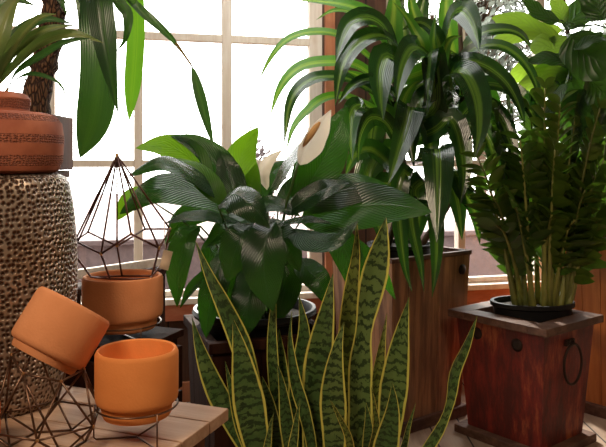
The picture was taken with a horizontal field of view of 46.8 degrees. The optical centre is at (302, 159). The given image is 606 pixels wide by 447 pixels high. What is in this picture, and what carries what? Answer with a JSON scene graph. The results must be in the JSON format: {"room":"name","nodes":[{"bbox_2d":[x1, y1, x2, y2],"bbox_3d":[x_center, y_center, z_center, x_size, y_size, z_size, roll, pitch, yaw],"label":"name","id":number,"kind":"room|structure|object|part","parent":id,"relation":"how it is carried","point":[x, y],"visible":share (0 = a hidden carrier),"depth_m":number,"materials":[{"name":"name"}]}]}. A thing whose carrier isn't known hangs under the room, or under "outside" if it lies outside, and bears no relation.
{"room":"sunroom","nodes":[
{"label":"sunroom","id":0,"kind":"room"},
{"bbox_2d":[192,298,316,340],"bbox_3d":[-0.152,0.501,2.208,0.392,0.078,0.392,0,0,0],"label":"pot","id":1,"kind":"object","parent":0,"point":[217,331],"depth_m":2.07,"materials":[{"name":"black plastic"}]},
{"bbox_2d":[165,0,385,380],"bbox_3d":[0.129,-0.025,3.734,7.500,2.450,0.140,0,0,-14],"label":"wall","id":2,"kind":"structure","parent":0,"point":[365,235],"depth_m":3.68,"materials":[{"name":"brown wood"}]},
{"bbox_2d":[81,290,317,305],"bbox_3d":[-1.040,0.700,3.406,2.394,0.030,0.130,0,0,-14],"label":"trim","id":3,"kind":"structure","parent":2,"relation":"attached to","point":[307,294],"depth_m":3.47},
{"bbox_2d":[165,298,321,321],"bbox_3d":[-1.029,0.755,3.361,2.394,0.080,0.021,0,0,-14],"label":"trim","id":4,"kind":"structure","parent":2,"relation":"attached to","point":[172,312],"depth_m":3.46,"materials":[{"name":"brown wood"}]},
{"bbox_2d":[179,376,462,401],"bbox_3d":[0.051,1.149,3.632,6.500,0.099,0.019,0,0,-14],"label":"baseboard","id":5,"kind":"structure","parent":2,"relation":"attached to","point":[185,388],"depth_m":3.47,"materials":[{"name":"brown wood"}]},
{"bbox_2d":[325,5,334,277],"bbox_3d":[0.140,-0.282,3.652,0.052,1.935,0.024,0,0,-14],"label":"trim","id":6,"kind":"structure","parent":2,"relation":"attached to","point":[329,18],"depth_m":3.64,"materials":[{"name":"wood"}]},
{"bbox_2d":[467,287,540,304],"bbox_3d":[1.641,0.755,4.028,2.502,0.080,0.021,0,0,-14],"label":"trim","id":7,"kind":"structure","parent":2,"relation":"attached to","point":[474,296],"depth_m":3.86,"materials":[{"name":"brown wood"}]},
{"bbox_2d":[468,280,540,290],"bbox_3d":[1.629,0.700,4.073,2.502,0.030,0.130,0,0,-14],"label":"trim","id":8,"kind":"structure","parent":2,"relation":"attached to","point":[500,284],"depth_m":3.87,"materials":[{"name":"white wood"}]},
{"bbox_2d":[186,379,605,446],"bbox_3d":[0.000,1.250,1.200,7.000,0.100,7.200,0,0,0],"label":"floor","id":9,"kind":"structure","parent":0,"point":[450,438],"depth_m":3.05,"materials":[{"name":"brown wood"}]},
{"bbox_2d":[54,170,69,176],"bbox_3d":[-0.749,0.615,1.950,0.150,1.170,0.150,0,0,0],"label":"plant stand","id":10,"kind":"object","parent":9,"relation":"on","point":[66,173],"visible":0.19,"depth_m":1.99,"materials":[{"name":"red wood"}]},
{"bbox_2d":[22,0,213,169],"bbox_3d":[-0.537,-0.313,1.888,0.590,0.682,0.289,0,0,0],"label":"plant","id":11,"kind":"object","parent":10,"relation":"on","point":[98,85],"visible":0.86,"depth_m":1.84,"materials":[{"name":"green plant"}]},
{"bbox_3d":[-0.749,-0.047,1.950,0.165,0.150,0.165,0,0,0],"label":"pot","id":12,"kind":"part","parent":11,"relation":"part of","materials":[{"name":"brown ceramic"}]},
{"bbox_2d":[0,386,227,446],"bbox_3d":[-0.697,0.855,1.415,1.000,0.690,0.434,0,0,21],"label":"wooden table","id":13,"kind":"object","parent":9,"relation":"on","point":[187,424],"visible":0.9,"depth_m":1.34,"materials":[{"name":"brown wood"}]},
{"bbox_2d":[0,173,77,418],"bbox_3d":[-0.641,0.269,1.480,0.314,0.482,0.314,0,0,0],"label":"pedestal","id":14,"kind":"object","parent":13,"relation":"on","point":[38,234],"visible":0.67,"depth_m":1.38,"materials":[{"name":"metal"}]},
{"bbox_2d":[0,0,102,173],"bbox_3d":[-0.601,-0.171,1.477,0.407,0.396,0.297,0,0,0],"label":"potted plant","id":15,"kind":"object","parent":14,"relation":"on","point":[31,142],"visible":1,"depth_m":1.41,"materials":[{"name":"green plant"}]},
{"bbox_3d":[-0.659,-0.057,1.480,0.292,0.169,0.292,0,0,0],"label":"pot","id":16,"kind":"part","parent":15,"relation":"part of","materials":[{"name":"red ceramic"}]},
{"bbox_2d":[0,350,99,446],"bbox_3d":[-0.457,0.424,1.255,0.189,0.171,0.198,0,0,0],"label":"wire stand","id":17,"kind":"object","parent":13,"relation":"on","point":[4,413],"visible":0.83,"depth_m":1.24,"materials":[{"name":"gold metal"}]},
{"bbox_2d":[11,286,108,374],"bbox_3d":[-0.447,0.314,1.293,0.172,0.165,0.149,0,0,-40],"label":"terracotta pot","id":18,"kind":"object","parent":17,"relation":"on","point":[54,329],"visible":0.99,"depth_m":1.23,"materials":[{"name":"orange ceramic"}]},
{"bbox_2d":[93,398,178,446],"bbox_3d":[-0.305,0.477,1.285,0.152,0.064,0.151,0,0,0],"label":"stand","id":19,"kind":"object","parent":13,"relation":"on","point":[95,405],"visible":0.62,"depth_m":1.25,"materials":[{"name":"black metal"}]},
{"bbox_3d":[-0.343,0.477,1.278,0.078,0.064,0.003,0,0,-10],"label":"leg","id":20,"kind":"part","parent":19,"relation":"part of","materials":[{"name":"metal"}]},
{"bbox_2d":[94,338,178,425],"bbox_3d":[-0.305,0.406,1.285,0.150,0.120,0.150,0,0,0],"label":"terracotta pot","id":21,"kind":"object","parent":19,"relation":"on","point":[133,377],"visible":0.98,"depth_m":1.23,"materials":[{"name":"orange ceramic"}]},
{"bbox_3d":[-0.280,0.477,1.255,0.003,0.064,0.078,0,0,-40],"label":"leg","id":22,"kind":"part","parent":19,"relation":"part of","materials":[{"name":"metal"}]},
{"bbox_3d":[-0.291,0.477,1.322,0.003,0.064,0.078,0,0,20],"label":"leg","id":23,"kind":"part","parent":19,"relation":"part of","materials":[{"name":"metal"}]},
{"bbox_3d":[-0.220,0.868,1.402,0.035,0.664,0.035,0,0,21],"label":"leg","id":24,"kind":"part","parent":13,"relation":"part of","materials":[{"name":"red wood"}]},
{"bbox_2d":[77,267,165,326],"bbox_3d":[-0.732,0.828,2.725,0.100,0.744,0.659,0,0,23],"label":"plant stand","id":25,"kind":"object","parent":9,"relation":"on","point":[79,290],"visible":0.09,"depth_m":2.94,"materials":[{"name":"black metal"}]},
{"bbox_3d":[-0.835,0.841,2.487,0.080,0.719,0.040,0,0,23],"label":"leg","id":26,"kind":"part","parent":25,"relation":"part of","materials":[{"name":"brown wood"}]},
{"bbox_2d":[78,258,161,278],"bbox_3d":[-0.732,0.423,2.725,0.020,0.062,0.600,0,0,23],"label":"leaning board","id":27,"kind":"object","parent":25,"relation":"on","point":[149,263],"visible":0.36,"depth_m":2.78,"materials":[{"name":"white wood"}]},
{"bbox_3d":[-0.629,0.841,2.963,0.080,0.719,0.040,0,0,23],"label":"leg","id":28,"kind":"part","parent":25,"relation":"part of","materials":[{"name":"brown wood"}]},
{"bbox_2d":[64,326,183,401],"bbox_3d":[-0.463,0.825,1.800,0.226,0.750,0.226,0,0,21],"label":"wooden crate","id":29,"kind":"object","parent":9,"relation":"on","point":[164,333],"visible":0.15,"depth_m":1.79,"materials":[{"name":"brown wood"}]},
{"bbox_2d":[104,317,161,338],"bbox_3d":[-0.464,0.432,1.800,0.198,0.035,0.197,0,0,0],"label":"stand","id":30,"kind":"object","parent":29,"relation":"on","point":[140,329],"visible":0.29,"depth_m":1.72,"materials":[{"name":"black metal"}]},
{"bbox_2d":[82,269,162,334],"bbox_3d":[-0.463,0.362,1.800,0.203,0.134,0.203,0,0,0],"label":"terracotta pot","id":31,"kind":"object","parent":30,"relation":"on","point":[126,304],"visible":0.8,"depth_m":1.72,"materials":[{"name":"orange ceramic"}]},
{"bbox_2d":[77,153,170,279],"bbox_3d":[-0.466,0.146,1.798,0.249,0.326,0.233,0,0,0],"label":"frame","id":32,"kind":"object","parent":31,"relation":"in","point":[117,161],"visible":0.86,"depth_m":1.80,"materials":[{"name":"brown metal"}]},
{"bbox_2d":[159,220,172,269],"bbox_3d":[-0.354,0.220,1.811,0.035,0.131,0.008,0,0,0],"label":"price tag","id":33,"kind":"object","parent":32,"relation":"hanging from","point":[166,257],"visible":0.98,"depth_m":1.81,"materials":[{"name":"paper"}]},
{"bbox_3d":[-0.430,0.431,1.761,0.004,0.035,0.101,0,0,-40],"label":"leg","id":34,"kind":"part","parent":30,"relation":"part of","materials":[{"name":"metal"}]},
{"bbox_3d":[-0.463,0.459,1.800,0.226,0.018,0.226,0,0,21],"label":"lid","id":35,"kind":"part","parent":29,"relation":"part of","materials":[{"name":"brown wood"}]},
{"bbox_2d":[183,314,334,446],"bbox_3d":[-0.152,0.858,2.208,0.381,0.685,0.401,0,0,-20],"label":"planter","id":36,"kind":"object","parent":9,"relation":"on","point":[220,352],"visible":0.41,"depth_m":2.02,"materials":[{"name":"brown wood"}]},
{"bbox_3d":[-0.301,0.853,2.153,0.042,0.615,0.377,0,0,-20],"label":"panel","id":37,"kind":"part","parent":36,"relation":"part of","materials":[{"name":"brown wood"}]},
{"bbox_3d":[-0.094,0.853,2.050,0.358,0.615,0.041,0,0,-20],"label":"panel","id":38,"kind":"part","parent":36,"relation":"part of","materials":[{"name":"brown wood"}]},
{"bbox_2d":[118,106,431,340],"bbox_3d":[-0.108,0.190,2.076,0.809,0.701,0.660,0,0,-33],"label":"peace lily","id":39,"kind":"object","parent":36,"relation":"on","point":[261,267],"visible":0.94,"depth_m":2.01,"materials":[{"name":"green plant"}]},
{"bbox_2d":[192,218,476,446],"bbox_3d":[0.068,0.675,1.830,0.711,1.050,0.388,0,0,0],"label":"snake plant","id":40,"kind":"object","parent":9,"relation":"on","point":[332,394],"visible":0.99,"depth_m":1.79,"materials":[{"name":"green plant"}]},
{"bbox_2d":[332,246,471,436],"bbox_3d":[0.461,0.811,3.304,0.520,0.777,0.420,0,0,-37],"label":"wooden planter","id":41,"kind":"object","parent":9,"relation":"on","point":[434,345],"visible":0.44,"depth_m":3.15,"materials":[{"name":"brown wood"}]},
{"bbox_3d":[0.264,0.796,3.152,0.253,0.707,0.326,0,0,0],"label":"panel","id":42,"kind":"part","parent":41,"relation":"part of","materials":[{"name":"brown wood"}]},
{"bbox_2d":[259,0,543,296],"bbox_3d":[0.439,-0.128,3.001,1.048,1.391,0.769,0,0,-38],"label":"dracaena","id":43,"kind":"object","parent":41,"relation":"in","point":[450,73],"visible":0.97,"depth_m":2.97,"materials":[{"name":"green plant"}]},
{"bbox_3d":[0.568,0.796,3.161,0.505,0.707,0.052,0,0,-37],"label":"panel","id":44,"kind":"part","parent":41,"relation":"part of","materials":[{"name":"brown wood"}]},
{"bbox_2d":[448,301,603,446],"bbox_3d":[0.961,0.929,3.041,0.430,0.541,0.490,0,0,-38],"label":"planter","id":45,"kind":"object","parent":9,"relation":"on","point":[525,381],"visible":0.86,"depth_m":2.90,"materials":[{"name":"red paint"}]},
{"bbox_3d":[0.837,0.928,2.942,0.057,0.474,0.434,0,0,-39],"label":"panel","id":46,"kind":"part","parent":45,"relation":"part of","materials":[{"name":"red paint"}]},
{"bbox_2d":[456,77,605,322],"bbox_3d":[1.049,0.145,2.983,0.817,1.068,0.579,0,0,0],"label":"plant","id":47,"kind":"object","parent":45,"relation":"on","point":[553,203],"visible":0.97,"depth_m":2.92,"materials":[{"name":"green plant"}]},
{"bbox_3d":[0.835,0.375,3.025,0.247,0.540,0.069,0,0,0],"label":"stem","id":48,"kind":"part","parent":47,"relation":"part of","materials":[{"name":"green plant"}]},
{"bbox_3d":[0.824,0.317,2.951,0.206,0.654,0.119,0,0,0],"label":"stem","id":49,"kind":"part","parent":47,"relation":"part of","materials":[{"name":"green plant"}]},
{"bbox_3d":[0.872,0.387,2.968,0.031,0.517,0.295,0,0,42],"label":"stem","id":50,"kind":"part","parent":47,"relation":"part of","materials":[{"name":"green plant"}]},
{"bbox_3d":[0.882,0.455,2.961,0.189,0.383,0.197,0,0,0],"label":"stem","id":51,"kind":"part","parent":47,"relation":"part of","materials":[{"name":"green plant"}]},
{"bbox_3d":[0.898,0.216,3.030,0.114,0.850,0.031,0,0,0],"label":"stem","id":52,"kind":"part","parent":47,"relation":"part of","materials":[{"name":"green plant"}]},
{"bbox_3d":[0.940,0.169,3.064,0.076,0.945,0.119,0,0,0],"label":"stem","id":53,"kind":"part","parent":47,"relation":"part of","materials":[{"name":"green plant"}]},
{"bbox_3d":[0.915,0.401,2.894,0.172,0.489,0.218,0,0,0],"label":"stem","id":54,"kind":"part","parent":47,"relation":"part of","materials":[{"name":"green plant"}]},
{"bbox_3d":[0.938,0.280,2.930,0.117,0.726,0.168,0,0,0],"label":"stem","id":55,"kind":"part","parent":47,"relation":"part of","materials":[{"name":"green plant"}]},
{"bbox_3d":[0.996,0.645,3.041,0.360,0.068,0.259,0,0,0],"label":"nursery pot","id":56,"kind":"part","parent":47,"relation":"part of","materials":[{"name":"black plastic"}]},
{"bbox_3d":[1.018,0.189,3.059,0.051,0.903,0.029,0,0,-19],"label":"stem","id":57,"kind":"part","parent":47,"relation":"part of","materials":[{"name":"green plant"}]},
{"bbox_3d":[1.018,0.172,2.938,0.049,0.938,0.119,0,0,0],"label":"stem","id":58,"kind":"part","parent":47,"relation":"part of","materials":[{"name":"green plant"}]},
{"bbox_3d":[1.037,0.433,2.965,0.046,0.423,0.217,0,0,0],"label":"stem","id":59,"kind":"part","parent":47,"relation":"part of","materials":[{"name":"green plant"}]},
{"bbox_3d":[1.037,0.301,2.912,0.068,0.685,0.238,0,0,0],"label":"stem","id":60,"kind":"part","parent":47,"relation":"part of","materials":[{"name":"green plant"}]},
{"bbox_3d":[1.055,0.208,2.923,0.049,0.869,0.218,0,0,0],"label":"stem","id":61,"kind":"part","parent":47,"relation":"part of","materials":[{"name":"green plant"}]},
{"bbox_3d":[1.083,0.443,2.938,0.048,0.404,0.197,0,0,0],"label":"stem","id":62,"kind":"part","parent":47,"relation":"part of","materials":[{"name":"green plant"}]},
{"bbox_3d":[1.180,0.299,3.032,0.213,0.689,0.030,0,0,-27],"label":"stem","id":63,"kind":"part","parent":47,"relation":"part of","materials":[{"name":"green plant"}]},
{"bbox_3d":[1.127,0.230,3.022,0.101,0.823,0.031,0,0,0],"label":"stem","id":64,"kind":"part","parent":47,"relation":"part of","materials":[{"name":"green plant"}]},
{"bbox_3d":[1.127,0.382,2.928,0.031,0.525,0.218,0,0,0],"label":"stem","id":65,"kind":"part","parent":47,"relation":"part of","materials":[{"name":"green plant"}]},
{"bbox_3d":[1.173,0.321,2.938,0.118,0.645,0.168,0,0,0],"label":"stem","id":66,"kind":"part","parent":47,"relation":"part of","materials":[{"name":"green plant"}]},
{"bbox_3d":[1.248,0.255,3.034,0.263,0.778,0.119,0,0,0],"label":"stem","id":67,"kind":"part","parent":47,"relation":"part of","materials":[{"name":"green plant"}]},
{"bbox_3d":[1.229,0.415,3.043,0.134,0.458,0.118,0,0,0],"label":"stem","id":68,"kind":"part","parent":47,"relation":"part of","materials":[{"name":"green plant"}]},
{"bbox_3d":[1.198,0.210,3.037,0.181,0.865,0.030,0,0,34],"label":"stem","id":69,"kind":"part","parent":47,"relation":"part of","materials":[{"name":"green plant"}]},
{"bbox_3d":[1.078,0.928,2.893,0.374,0.474,0.057,0,0,-39],"label":"panel","id":70,"kind":"part","parent":45,"relation":"part of","materials":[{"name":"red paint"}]},
{"bbox_2d":[555,250,605,418],"bbox_3d":[1.537,0.780,3.446,0.515,0.840,0.500,0,0,-38],"label":"wooden planter","id":71,"kind":"object","parent":9,"relation":"on","point":[591,297],"visible":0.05,"depth_m":3.29,"materials":[{"name":"orange wood"}]},
{"bbox_2d":[492,0,605,143],"bbox_3d":[1.344,-0.265,3.189,0.926,1.330,0.624,0,0,-27],"label":"fiddle leaf fig","id":72,"kind":"object","parent":71,"relation":"on","point":[576,58],"visible":0.82,"depth_m":3.00,"materials":[{"name":"green plant"}]},
{"bbox_2d":[367,239,429,257],"bbox_3d":[0.461,0.425,3.304,0.316,0.070,0.316,0,0,0],"label":"nursery pot","id":73,"kind":"object","parent":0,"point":[425,243],"depth_m":3.20,"materials":[{"name":"black plastic"}]},
{"bbox_3d":[0.129,-1.400,3.734,7.310,0.300,1.955,0,0,0],"label":"wall","id":74,"kind":"structure","parent":0,"visible":0},
{"bbox_2d":[12,0,321,300],"bbox_3d":[-1.046,-0.282,3.428,2.354,1.935,0.055,0,0,-14],"label":"window","id":75,"kind":"structure","parent":74,"relation":"in","point":[313,43],"depth_m":3.56,"materials":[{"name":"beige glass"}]},
{"bbox_2d":[386,0,544,282],"bbox_3d":[1.624,-0.282,4.095,2.462,1.935,0.055,0,0,-14],"label":"window","id":76,"kind":"structure","parent":74,"relation":"in","point":[458,242],"depth_m":3.91,"materials":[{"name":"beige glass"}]},
{"label":"outside","id":77,"kind":"structure","parent":0,"visible":0},
{"bbox_2d":[72,191,505,238],"bbox_3d":[-2.959,1.350,15.466,60.000,0.100,24.000,0,0,-14],"label":"ground","id":78,"kind":"structure","parent":77,"point":[82,203],"depth_m":15.29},
{"bbox_2d":[247,125,286,224],"bbox_3d":[-0.458,0.501,5.799,0.663,1.600,0.741,0,0,31],"label":"shrub","id":79,"kind":"object","parent":78,"relation":"on","point":[261,150],"visible":0.02,"depth_m":5.76,"materials":[{"name":"white plant"}]},
{"bbox_2d":[77,228,531,289],"bbox_3d":[0.728,1.060,6.904,13.100,0.700,0.200,0,0,-14],"label":"wall","id":80,"kind":"structure","parent":78,"relation":"on","point":[481,263],"depth_m":6.34,"materials":[{"name":"beige paint"}]},
{"bbox_2d":[403,0,564,193],"bbox_3d":[2.388,-1.035,9.595,2.932,4.672,3.001,0,0,-33],"label":"tree","id":81,"kind":"object","parent":78,"relation":"on","point":[505,60],"visible":0.09,"depth_m":9.13,"materials":[{"name":"plant"}]},
{"bbox_2d":[580,19,605,34],"bbox_3d":[5.453,-0.837,10.867,3.241,4.276,3.183,0,0,0],"label":"tree","id":82,"kind":"object","parent":78,"relation":"on","point":[603,24],"visible":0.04,"depth_m":11.30,"materials":[{"name":"plant"}]}
]}

